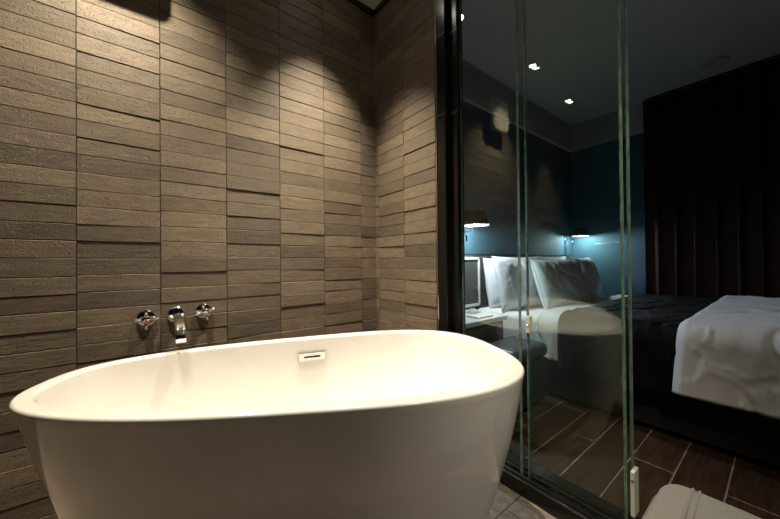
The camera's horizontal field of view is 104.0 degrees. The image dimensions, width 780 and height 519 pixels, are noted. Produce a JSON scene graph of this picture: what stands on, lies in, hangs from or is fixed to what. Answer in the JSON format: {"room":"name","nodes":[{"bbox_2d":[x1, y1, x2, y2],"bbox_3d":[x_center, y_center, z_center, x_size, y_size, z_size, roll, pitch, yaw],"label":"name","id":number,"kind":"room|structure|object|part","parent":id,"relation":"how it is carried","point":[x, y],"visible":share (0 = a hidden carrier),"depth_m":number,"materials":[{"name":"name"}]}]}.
{"room":"bathroom","nodes":[
{"label":"bathroom","id":0,"kind":"room"},
{"bbox_2d":[0,0,571,518],"bbox_3d":[-0.074,-0.377,2.289,6.590,2.847,0.132,0,-1,-38],"label":"wall","id":1,"kind":"structure","parent":0,"point":[293,82],"depth_m":1.51,"materials":[{"name":"brown tile"}]},
{"bbox_2d":[133,309,158,329],"bbox_3d":[-1.097,0.267,1.370,0.092,0.092,0.064,0,-1,-38],"label":"tap","id":2,"kind":"object","parent":1,"relation":"attached to","point":[146,317],"visible":1,"depth_m":1.37,"materials":[{"name":"silver metal"}]},
{"bbox_2d":[167,307,185,343],"bbox_3d":[-0.920,0.276,1.324,0.075,0.103,0.353,0,-1,-38],"label":"spout","id":3,"kind":"object","parent":1,"relation":"attached to","point":[176,315],"visible":1,"depth_m":1.25,"materials":[{"name":"silver metal"}]},
{"bbox_3d":[-0.920,0.285,1.324,0.036,0.080,0.352,0,-1,-38],"label":"spout arm","id":4,"kind":"part","parent":3,"relation":"part of","materials":[{"name":"silver metal"}]},
{"bbox_2d":[194,303,215,320],"bbox_3d":[-0.918,0.256,1.508,0.091,0.091,0.064,0,-1,-38],"label":"tap","id":5,"kind":"object","parent":1,"relation":"attached to","point":[203,310],"visible":1,"depth_m":1.51,"materials":[{"name":"silver metal"}]},
{"bbox_2d":[347,0,373,16],"bbox_3d":[-1.348,-1.773,1.257,3.120,0.045,0.013,0,-1,-38],"label":"trim","id":6,"kind":"structure","parent":1,"relation":"attached to","point":[363,7],"depth_m":2.14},
{"bbox_2d":[464,210,489,241],"bbox_3d":[0.701,-0.280,2.610,0.234,0.254,0.302,0,-1,-38],"label":"wall lamp","id":7,"kind":"object","parent":1,"relation":"attached to","point":[474,218],"visible":0.74,"depth_m":2.50,"materials":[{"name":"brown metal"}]},
{"bbox_3d":[0.722,-0.350,2.583,0.230,0.114,0.230,0,-1,-38],"label":"lamp shade","id":8,"kind":"part","parent":7,"relation":"part of","materials":[{"name":"black fabric"}]},
{"bbox_2d":[463,59,572,151],"bbox_3d":[1.250,-1.635,3.227,3.140,0.342,0.053,0,-1,-38],"label":"trim","id":9,"kind":"structure","parent":1,"relation":"attached to","point":[481,90],"depth_m":3.20,"materials":[{"name":"grey paint"}]},
{"bbox_2d":[465,254,570,309],"bbox_3d":[1.237,0.484,3.171,2.900,1.073,0.048,0,-1,-38],"label":"headboard","id":10,"kind":"object","parent":1,"relation":"attached to","point":[484,302],"visible":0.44,"depth_m":2.88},
{"bbox_2d":[465,257,480,307],"bbox_3d":[0.625,0.201,2.646,0.490,0.440,0.053,0,-1,-38],"label":"picture frame","id":11,"kind":"object","parent":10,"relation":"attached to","point":[472,264],"visible":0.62,"depth_m":2.73,"materials":[{"name":"white paint"}]},
{"bbox_2d":[564,228,588,246],"bbox_3d":[2.418,-0.280,3.945,0.187,0.231,0.279,0,-1,-38],"label":"wall lamp","id":12,"kind":"object","parent":1,"relation":"attached to","point":[579,232],"visible":1,"depth_m":3.87,"materials":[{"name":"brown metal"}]},
{"bbox_3d":[2.446,-0.351,3.909,0.184,0.091,0.184,0,-1,-38],"label":"lamp shade","id":13,"kind":"part","parent":12,"relation":"part of","materials":[{"name":"black fabric"}]},
{"bbox_2d":[373,0,437,330],"bbox_3d":[0.107,-0.381,1.972,0.074,2.847,0.624,0,-1,-38],"label":"wall","id":14,"kind":"structure","parent":0,"point":[404,42],"depth_m":1.92,"materials":[{"name":"brown tile"}]},
{"bbox_2d":[374,0,388,15],"bbox_3d":[0.072,-1.781,1.963,0.013,0.045,0.620,0,-1,-38],"label":"trim","id":15,"kind":"structure","parent":14,"relation":"attached to","point":[382,3],"depth_m":2.13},
{"bbox_2d":[434,0,465,334],"bbox_3d":[0.329,-0.385,1.671,0.088,2.847,0.126,0,-1,-38],"label":"trim","id":16,"kind":"structure","parent":14,"relation":"attached to","point":[446,12],"depth_m":1.65,"materials":[{"name":"black metal"}]},
{"bbox_2d":[459,0,522,474],"bbox_3d":[0.484,-0.421,1.505,0.010,2.778,0.324,0,-1,-38],"label":"glass panel","id":17,"kind":"object","parent":14,"relation":"in","point":[516,8],"depth_m":1.38,"materials":[{"name":"clear glass"}]},
{"bbox_2d":[500,450,639,518],"bbox_3d":[1.111,1.014,0.766,0.165,0.123,2.480,0,-1,-38],"label":"trim","id":18,"kind":"structure","parent":14,"relation":"attached to","point":[557,496],"depth_m":1.27,"materials":[{"name":"black metal"}]},
{"bbox_2d":[523,0,627,518],"bbox_3d":[0.709,-0.425,1.213,0.010,2.778,0.354,0,-1,-38],"label":"glass panel","id":19,"kind":"object","parent":14,"relation":"in","point":[618,1],"depth_m":1.07,"materials":[{"name":"clear glass"}]},
{"bbox_2d":[525,315,532,333],"bbox_3d":[0.611,0.286,1.341,0.030,0.075,0.020,0,-1,-38],"label":"glass clip","id":20,"kind":"object","parent":19,"relation":"attached to","point":[528,318],"visible":1,"depth_m":1.33,"materials":[{"name":"metal"}]},
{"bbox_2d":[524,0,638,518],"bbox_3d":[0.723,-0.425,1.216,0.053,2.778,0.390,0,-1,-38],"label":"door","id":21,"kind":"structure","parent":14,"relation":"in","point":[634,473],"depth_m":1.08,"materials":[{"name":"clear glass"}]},
{"bbox_2d":[487,483,555,518],"bbox_3d":[-0.421,1.084,-0.009,3.230,0.100,3.320,0,-1,-38],"label":"floor","id":22,"kind":"structure","parent":0,"point":[507,504],"depth_m":1.26,"materials":[{"name":"grey stone"}]},
{"bbox_2d":[9,330,524,518],"bbox_3d":[-0.299,0.699,1.068,1.504,0.683,0.801,0,0,-13],"label":"bathtub","id":23,"kind":"object","parent":22,"relation":"on","point":[386,424],"visible":1,"depth_m":0.76,"materials":[{"name":"white ceramic"}]},
{"bbox_3d":[-0.356,0.443,1.392,0.122,0.039,0.019,0,0,-19],"label":"overflow plate","id":24,"kind":"part","parent":23,"relation":"part of","materials":[{"name":"silver metal"}]},
{"bbox_2d":[358,0,779,125],"bbox_3d":[0.884,-1.868,1.036,6.590,0.100,3.320,0,-1,-38],"label":"ceiling","id":25,"kind":"structure","parent":0,"point":[572,45],"depth_m":2.57,"materials":[{"name":"grey paint"}]},
{"bbox_2d":[643,54,779,297],"bbox_3d":[3.211,-0.408,3.052,0.078,2.835,1.032,0,-1,-38],"label":"curtain","id":26,"kind":"object","parent":25,"relation":"hanging from","point":[712,146],"visible":0.73,"depth_m":3.01,"materials":[{"name":"brown fabric"}]},
{"bbox_2d":[703,56,729,68],"bbox_3d":[3.013,-1.815,2.813,0.170,0.020,0.170,0,-1,-38],"label":"smoke detector","id":27,"kind":"object","parent":25,"relation":"attached to","point":[719,61],"visible":1,"depth_m":2.81,"materials":[{"name":"grey plastic"}]},
{"bbox_2d":[570,133,645,296],"bbox_3d":[3.470,-0.234,2.988,0.120,2.505,3.100,0,-1,-38],"label":"wall","id":28,"kind":"structure","parent":0,"point":[594,171],"depth_m":3.83,"materials":[{"name":"teal paint"}]},
{"bbox_2d":[572,102,643,151],"bbox_3d":[3.456,-1.657,2.966,0.160,0.342,3.050,0,-1,-38],"label":"trim","id":29,"kind":"structure","parent":28,"relation":"attached to","point":[603,129],"depth_m":3.82,"materials":[{"name":"grey paint"}]},
{"bbox_2d":[509,392,779,518],"bbox_3d":[2.235,1.074,2.033,3.250,0.100,3.320,0,-1,-38],"label":"floor","id":30,"kind":"structure","parent":0,"point":[580,443],"depth_m":1.56,"materials":[{"name":"brown wood"}]},
{"bbox_2d":[465,309,506,342],"bbox_3d":[0.575,0.741,2.370,0.590,0.600,0.390,0,-1,-38],"label":"bedside table","id":31,"kind":"object","parent":30,"relation":"on","point":[489,329],"visible":0.27,"depth_m":2.26,"materials":[{"name":"white paint"}]},
{"bbox_2d":[465,308,480,313],"bbox_3d":[0.684,0.419,2.496,0.120,0.039,0.120,0,-1,-38],"label":"crumpled tissue","id":32,"kind":"object","parent":31,"relation":"on","point":[470,311],"visible":0.87,"depth_m":2.47,"materials":[{"name":"white paper"}]},
{"bbox_2d":[466,313,492,318],"bbox_3d":[0.689,0.434,2.342,0.180,0.011,0.120,0,-1,-38],"label":"notepad","id":33,"kind":"object","parent":31,"relation":"on","point":[478,315],"visible":1,"depth_m":2.33,"materials":[{"name":"paper"}]},
{"bbox_3d":[0.684,0.602,2.227,0.500,0.215,0.012,0,-1,-38],"label":"drawer","id":34,"kind":"part","parent":31,"relation":"part of","materials":[{"name":"brown wood"}]},
{"bbox_2d":[489,336,547,421],"bbox_3d":[0.874,0.815,2.157,0.445,0.445,0.300,0,-1,-38],"label":"ottoman","id":35,"kind":"object","parent":30,"relation":"on","point":[538,362],"visible":0.48,"depth_m":2.08,"materials":[{"name":"grey leather"}]},
{"bbox_2d":[478,297,779,466],"bbox_3d":[2.202,0.727,2.394,1.800,0.600,2.365,0,-1,-38],"label":"bed","id":36,"kind":"object","parent":30,"relation":"on","point":[756,436],"visible":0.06,"depth_m":1.76,"materials":[{"name":"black fabric"}]},
{"bbox_2d":[483,258,500,308],"bbox_3d":[1.158,0.215,2.978,0.725,0.461,0.185,0,-1,-38],"label":"pillow","id":37,"kind":"object","parent":36,"relation":"on","point":[491,288],"visible":0.22,"depth_m":2.76,"materials":[{"name":"white fabric"}]},
{"bbox_2d":[491,256,541,311],"bbox_3d":[1.218,0.206,2.807,0.745,0.475,0.204,0,0,-34],"label":"pillow","id":38,"kind":"object","parent":36,"relation":"on","point":[505,268],"visible":0.7,"depth_m":2.64,"materials":[{"name":"white fabric"}]},
{"bbox_3d":[2.200,0.577,2.395,1.800,0.300,2.365,0,-1,-38],"label":"mattress","id":39,"kind":"part","parent":36,"relation":"part of","materials":[{"name":"white fabric"}]},
{"bbox_2d":[540,256,565,259],"bbox_3d":[1.914,0.202,3.520,0.725,0.481,0.214,0,-1,-38],"label":"pillow","id":40,"kind":"object","parent":36,"relation":"on","point":[541,258],"visible":0.08,"depth_m":3.47,"materials":[{"name":"white fabric"}]},
{"bbox_2d":[530,259,590,309],"bbox_3d":[1.597,0.217,2.826,0.785,0.445,0.242,0,0,-33],"label":"pillow","id":41,"kind":"object","parent":36,"relation":"on","point":[559,283],"visible":0.91,"depth_m":2.68,"materials":[{"name":"white fabric"}]},
{"bbox_2d":[537,295,627,361],"bbox_3d":[1.898,0.559,2.797,1.879,0.346,0.190,0,-1,-38],"label":"sheet","id":42,"kind":"object","parent":36,"relation":"on","point":[547,320],"visible":0.56,"depth_m":2.26,"materials":[{"name":"white fabric"}]},
{"bbox_2d":[565,257,601,297],"bbox_3d":[2.148,0.206,3.375,0.785,0.465,0.250,0,-1,-42],"label":"pillow","id":43,"kind":"object","parent":36,"relation":"on","point":[588,267],"visible":0.6,"depth_m":3.28,"materials":[{"name":"white fabric"}]},
{"bbox_2d":[557,294,719,402],"bbox_3d":[2.146,0.557,2.464,1.928,0.416,0.700,0,-1,-38],"label":"throw","id":44,"kind":"object","parent":36,"relation":"on","point":[590,337],"visible":0.84,"depth_m":1.95,"materials":[{"name":"black fabric"}]},
{"bbox_2d":[672,295,779,419],"bbox_3d":[2.620,0.513,1.833,1.954,0.412,1.060,0,-1,-38],"label":"duvet","id":45,"kind":"object","parent":36,"relation":"on","point":[728,352],"visible":1,"depth_m":1.52,"materials":[{"name":"white fabric"}]},
{"bbox_2d":[642,484,761,518],"bbox_3d":[0.673,0.795,0.527,0.512,0.464,0.412,0,-1,-38],"label":"footstool","id":46,"kind":"object","parent":30,"relation":"on","point":[672,501],"visible":1,"depth_m":0.71,"materials":[{"name":"beige fabric"}]}
]}

